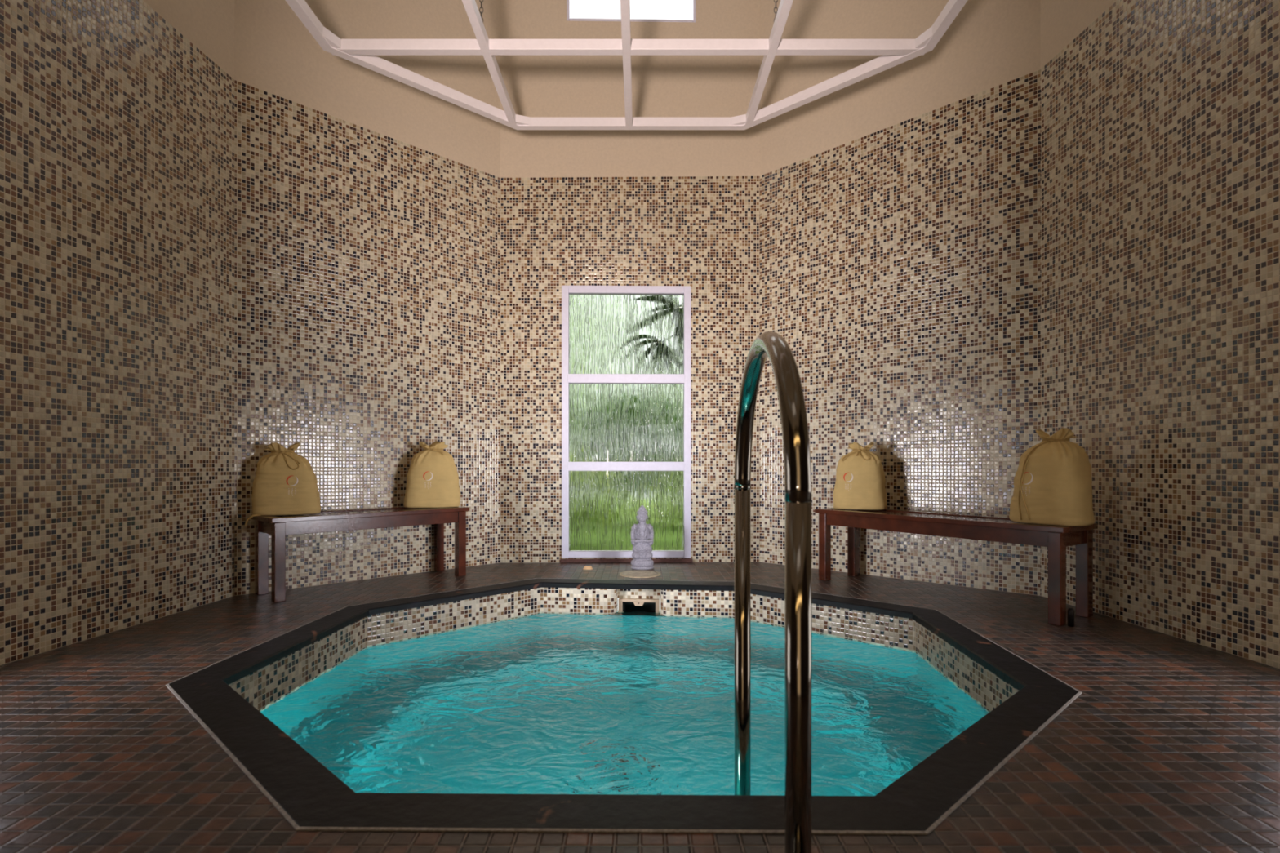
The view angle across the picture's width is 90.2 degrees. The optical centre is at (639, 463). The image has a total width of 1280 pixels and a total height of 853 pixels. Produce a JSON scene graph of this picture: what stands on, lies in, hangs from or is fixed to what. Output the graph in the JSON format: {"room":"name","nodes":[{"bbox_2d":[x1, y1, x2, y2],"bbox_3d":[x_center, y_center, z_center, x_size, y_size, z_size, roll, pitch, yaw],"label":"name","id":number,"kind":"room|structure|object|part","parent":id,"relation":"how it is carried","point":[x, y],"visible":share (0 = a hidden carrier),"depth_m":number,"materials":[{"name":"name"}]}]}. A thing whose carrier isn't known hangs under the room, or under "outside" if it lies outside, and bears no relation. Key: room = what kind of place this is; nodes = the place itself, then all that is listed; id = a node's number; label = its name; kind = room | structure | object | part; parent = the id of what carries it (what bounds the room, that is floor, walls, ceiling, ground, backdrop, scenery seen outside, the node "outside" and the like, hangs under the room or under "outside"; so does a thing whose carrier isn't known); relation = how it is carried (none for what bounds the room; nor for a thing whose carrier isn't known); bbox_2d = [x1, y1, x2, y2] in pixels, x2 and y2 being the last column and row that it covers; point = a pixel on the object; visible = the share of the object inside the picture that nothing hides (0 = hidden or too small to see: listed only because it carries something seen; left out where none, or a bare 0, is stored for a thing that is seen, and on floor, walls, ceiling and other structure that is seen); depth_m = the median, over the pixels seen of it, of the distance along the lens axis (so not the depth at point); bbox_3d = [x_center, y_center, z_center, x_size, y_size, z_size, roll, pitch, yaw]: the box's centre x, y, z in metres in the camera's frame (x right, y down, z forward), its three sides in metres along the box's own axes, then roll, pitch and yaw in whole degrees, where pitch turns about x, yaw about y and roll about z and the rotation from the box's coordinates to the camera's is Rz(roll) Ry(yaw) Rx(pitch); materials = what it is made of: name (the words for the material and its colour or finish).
{"room":"spa","nodes":[
{"label":"spa","id":0,"kind":"room"},
{"bbox_2d":[0,0,234,665],"bbox_3d":[-2.448,-1.883,2.069,0.160,5.250,3.034,0,0,4],"label":"wall","id":1,"kind":"structure","parent":0,"point":[117,117],"depth_m":2.80,"materials":[{"name":"tile"}]},
{"bbox_2d":[234,0,499,595],"bbox_3d":[-1.717,-1.883,4.232,1.711,5.250,0.160,0,0,-44],"label":"wall","id":2,"kind":"structure","parent":0,"point":[366,201],"depth_m":4.05,"materials":[{"name":"tile"}]},
{"bbox_2d":[228,587,1018,711],"bbox_3d":[-0.043,0.863,2.718,2.804,0.188,2.620,0,0,0],"label":"wall","id":3,"kind":"structure","parent":0,"point":[266,685],"depth_m":3.35,"materials":[{"name":"tile"}]},
{"bbox_2d":[617,598,659,612],"bbox_3d":[0.003,0.960,4.101,0.258,0.220,0.227,0,0,6],"label":"skimmer","id":4,"kind":"object","parent":3,"relation":"attached to","point":[624,604],"visible":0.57,"depth_m":4.01,"materials":[{"name":"beige plastic"}]},
{"bbox_2d":[499,0,759,562],"bbox_3d":[-0.074,-1.883,4.869,1.951,5.250,0.160,0,0,-1],"label":"wall","id":5,"kind":"structure","parent":0,"point":[578,207],"depth_m":4.79,"materials":[{"name":"tile"}]},
{"bbox_2d":[561,285,691,558],"bbox_3d":[-0.102,-0.313,4.817,0.971,2.045,0.077,0,0,-1],"label":"window","id":6,"kind":"structure","parent":5,"relation":"in","point":[626,350],"depth_m":4.82,"materials":[{"name":"clear glass"}]},
{"bbox_3d":[-0.102,-0.982,4.830,0.867,0.620,0.006,0,0,-1],"label":"pane","id":7,"kind":"part","parent":6,"relation":"part of","materials":[{"name":"clear glass"}]},
{"bbox_3d":[-0.102,-0.308,4.830,0.867,0.591,0.006,0,0,-1],"label":"pane","id":8,"kind":"part","parent":6,"relation":"part of","materials":[{"name":"clear glass"}]},
{"bbox_3d":[-0.102,0.362,4.830,0.867,0.612,0.006,0,0,-1],"label":"pane","id":9,"kind":"part","parent":6,"relation":"part of","materials":[{"name":"clear glass"}]},
{"bbox_2d":[560,558,693,562],"bbox_3d":[-0.101,0.728,4.800,0.991,0.028,0.070,0,0,0],"label":"trim","id":10,"kind":"structure","parent":5,"relation":"attached to","point":[573,560],"depth_m":4.76,"materials":[{"name":"brown wood"}]},
{"bbox_2d":[566,0,696,22],"bbox_3d":[-0.065,-3.763,4.819,0.971,0.890,0.075,0,0,-1],"label":"window","id":11,"kind":"structure","parent":5,"relation":"in","point":[641,11],"depth_m":4.83,"materials":[{"name":"white glass"}]},
{"bbox_2d":[0,561,1279,852],"bbox_3d":[-0.031,0.742,1.903,4.924,0.001,5.866,0,0,0],"label":"floor","id":12,"kind":"structure","parent":0,"point":[1168,744],"depth_m":1.64,"materials":[{"name":"brown tile"}]},
{"bbox_2d":[251,506,469,602],"bbox_3d":[-1.668,0.516,3.924,0.360,0.452,1.186,0,0,44],"label":"wooden bench","id":13,"kind":"object","parent":12,"relation":"on","point":[279,526],"visible":0.94,"depth_m":3.65,"materials":[{"name":"brown wood"}]},
{"bbox_3d":[-2.151,0.529,3.628,0.055,0.426,0.055,0,0,44],"label":"leg","id":14,"kind":"part","parent":13,"relation":"part of","materials":[{"name":"brown wood"}]},
{"bbox_3d":[-1.945,0.529,3.432,0.055,0.426,0.055,0,0,44],"label":"leg","id":15,"kind":"part","parent":13,"relation":"part of","materials":[{"name":"brown wood"}]},
{"bbox_2d":[244,442,320,525],"bbox_3d":[-2.012,0.111,3.614,0.364,0.460,0.196,0,0,-22],"label":"sack","id":16,"kind":"object","parent":13,"relation":"on","point":[285,482],"visible":1,"depth_m":3.56,"materials":[{"name":"yellow fabric"}]},
{"bbox_3d":[-2.118,0.309,3.487,0.014,0.064,0.080,0,0,44],"label":"loose cord","id":17,"kind":"part","parent":16,"relation":"part of","materials":[{"name":"brown fabric"}]},
{"bbox_3d":[-1.668,0.303,3.924,0.360,0.026,1.186,0,0,44],"label":"slatted seat","id":18,"kind":"part","parent":13,"relation":"part of","materials":[{"name":"brown wood"}]},
{"bbox_2d":[403,441,460,508],"bbox_3d":[-1.375,0.070,4.226,0.360,0.437,0.184,0,0,-20],"label":"sack","id":19,"kind":"object","parent":13,"relation":"on","point":[432,476],"visible":1,"depth_m":4.16,"materials":[{"name":"yellow fabric"}]},
{"bbox_3d":[-1.396,0.529,4.421,0.055,0.426,0.055,0,0,44],"label":"leg","id":20,"kind":"part","parent":13,"relation":"part of","materials":[{"name":"brown wood"}]},
{"bbox_3d":[-1.190,0.529,4.225,0.055,0.426,0.055,0,0,44],"label":"leg","id":21,"kind":"part","parent":13,"relation":"part of","materials":[{"name":"brown wood"}]},
{"bbox_2d":[582,565,592,569],"bbox_3d":[-0.364,0.727,4.442,0.070,0.026,0.037,0,0,0],"label":"seashell","id":22,"kind":"object","parent":12,"relation":"on","point":[585,567],"visible":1,"depth_m":4.43,"materials":[{"name":"beige"}]},
{"bbox_2d":[165,577,1081,835],"bbox_3d":[-0.043,0.754,2.694,3.082,0.033,2.842,0,0,0],"label":"pool coping","id":23,"kind":"object","parent":12,"relation":"on","point":[308,795],"visible":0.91,"depth_m":1.50,"materials":[{"name":"stone"}]},
{"bbox_2d":[619,569,660,577],"bbox_3d":[0.000,0.737,4.266,0.274,0.010,0.274,0,0,0],"label":"drain cover","id":24,"kind":"object","parent":12,"relation":"on","point":[630,574],"visible":1,"depth_m":4.22,"materials":[{"name":"plastic"}]},
{"bbox_2d":[631,505,653,569],"bbox_3d":[0.016,0.519,4.500,0.163,0.446,0.131,0,0,0],"label":"statue","id":25,"kind":"object","parent":12,"relation":"on","point":[643,533],"visible":1,"depth_m":4.47,"materials":[{"name":"grey stone"}]},
{"bbox_2d":[814,507,1097,626],"bbox_3d":[1.665,0.516,3.580,0.360,0.452,1.434,0,0,-34],"label":"wooden bench","id":26,"kind":"object","parent":12,"relation":"on","point":[987,528],"visible":0.96,"depth_m":3.19,"materials":[{"name":"brown wood"}]},
{"bbox_3d":[1.176,0.529,4.060,0.055,0.426,0.055,0,0,-34],"label":"leg","id":27,"kind":"part","parent":26,"relation":"part of","materials":[{"name":"brown wood"}]},
{"bbox_3d":[1.413,0.529,4.219,0.055,0.426,0.055,0,0,-34],"label":"leg","id":28,"kind":"part","parent":26,"relation":"part of","materials":[{"name":"brown wood"}]},
{"bbox_2d":[832,441,886,510],"bbox_3d":[1.396,0.076,4.054,0.333,0.426,0.200,0,0,30],"label":"sack","id":29,"kind":"object","parent":26,"relation":"on","point":[860,480],"visible":1,"depth_m":3.98,"materials":[{"name":"yellow fabric"}]},
{"bbox_3d":[1.665,0.303,3.580,0.360,0.026,1.434,0,0,-34],"label":"slatted seat","id":30,"kind":"part","parent":26,"relation":"part of","materials":[{"name":"brown wood"}]},
{"bbox_2d":[1008,427,1094,526],"bbox_3d":[1.984,0.061,3.079,0.249,0.457,0.341,0,0,-32],"label":"sack","id":31,"kind":"object","parent":26,"relation":"on","point":[1053,481],"visible":1,"depth_m":2.98,"materials":[{"name":"yellow fabric"}]},
{"bbox_3d":[1.925,0.529,2.945,0.055,0.426,0.055,0,0,-34],"label":"leg","id":32,"kind":"part","parent":26,"relation":"part of","materials":[{"name":"brown wood"}]},
{"bbox_3d":[2.162,0.529,3.104,0.055,0.426,0.055,0,0,-34],"label":"leg","id":33,"kind":"part","parent":26,"relation":"part of","materials":[{"name":"brown wood"}]},
{"bbox_2d":[760,0,1039,595],"bbox_3d":[1.629,-1.883,4.251,1.820,5.250,0.160,0,0,42],"label":"wall","id":34,"kind":"structure","parent":0,"point":[900,204],"depth_m":4.06,"materials":[{"name":"tile"}]},
{"bbox_2d":[1040,0,1279,668],"bbox_3d":[2.403,-1.883,2.068,0.160,5.250,3.032,0,0,-3],"label":"wall","id":35,"kind":"structure","parent":0,"point":[1160,119],"depth_m":2.78,"materials":[{"name":"tile"}]},
{"bbox_3d":[-0.043,1.325,2.722,2.804,0.735,2.626,0,0,0],"label":"basin","id":36,"kind":"object","parent":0,"visible":0},
{"bbox_2d":[258,610,990,795],"bbox_3d":[-0.043,0.927,2.718,2.804,0.001,2.620,0,0,0],"label":"pool water","id":37,"kind":"object","parent":36,"relation":"in","point":[624,702],"visible":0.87,"depth_m":2.42,"materials":[{"name":"teal liquid"}]},
{"bbox_2d":[733,331,812,852],"bbox_3d":[0.258,0.561,1.346,0.100,1.672,0.712,0,0,0],"label":"pool handrail","id":38,"kind":"object","parent":36,"relation":"on","point":[794,425],"visible":1,"depth_m":1.04,"materials":[{"name":"silver metal"}]},
{"bbox_3d":[0.270,0.730,1.680,0.042,1.335,0.042,0,0,0],"label":"post","id":39,"kind":"part","parent":38,"relation":"part of","materials":[{"name":"silver metal"}]},
{"bbox_3d":[0.258,0.402,1.040,0.042,0.680,0.042,0,0,0],"label":"post","id":40,"kind":"part","parent":38,"relation":"part of","materials":[{"name":"silver metal"}]},
{"bbox_3d":[-0.031,-4.568,1.903,4.863,0.120,5.806,0,0,0],"label":"ceiling","id":41,"kind":"structure","parent":0,"visible":0},
{"bbox_2d":[479,0,483,22],"bbox_3d":[-0.835,-3.369,3.360,0.017,2.334,0.017,0,0,43],"label":"chain","id":42,"kind":"object","parent":41,"relation":"hanging from","point":[481,2],"visible":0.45,"depth_m":3.36,"materials":[{"name":"silver metal"}]},
{"bbox_2d":[285,0,967,129],"bbox_3d":[-0.062,-2.176,2.584,3.165,0.060,3.048,0,0,0],"label":"grid","id":43,"kind":"object","parent":42,"relation":"hanging from","point":[361,51],"visible":1,"depth_m":3.33,"materials":[{"name":"white paint"}]},
{"bbox_2d":[773,0,777,21],"bbox_3d":[0.715,-3.369,3.360,0.017,2.334,0.017,0,0,43],"label":"chain","id":44,"kind":"object","parent":41,"relation":"hanging from","point":[775,2],"visible":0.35,"depth_m":3.36,"materials":[{"name":"silver metal"}]}
]}

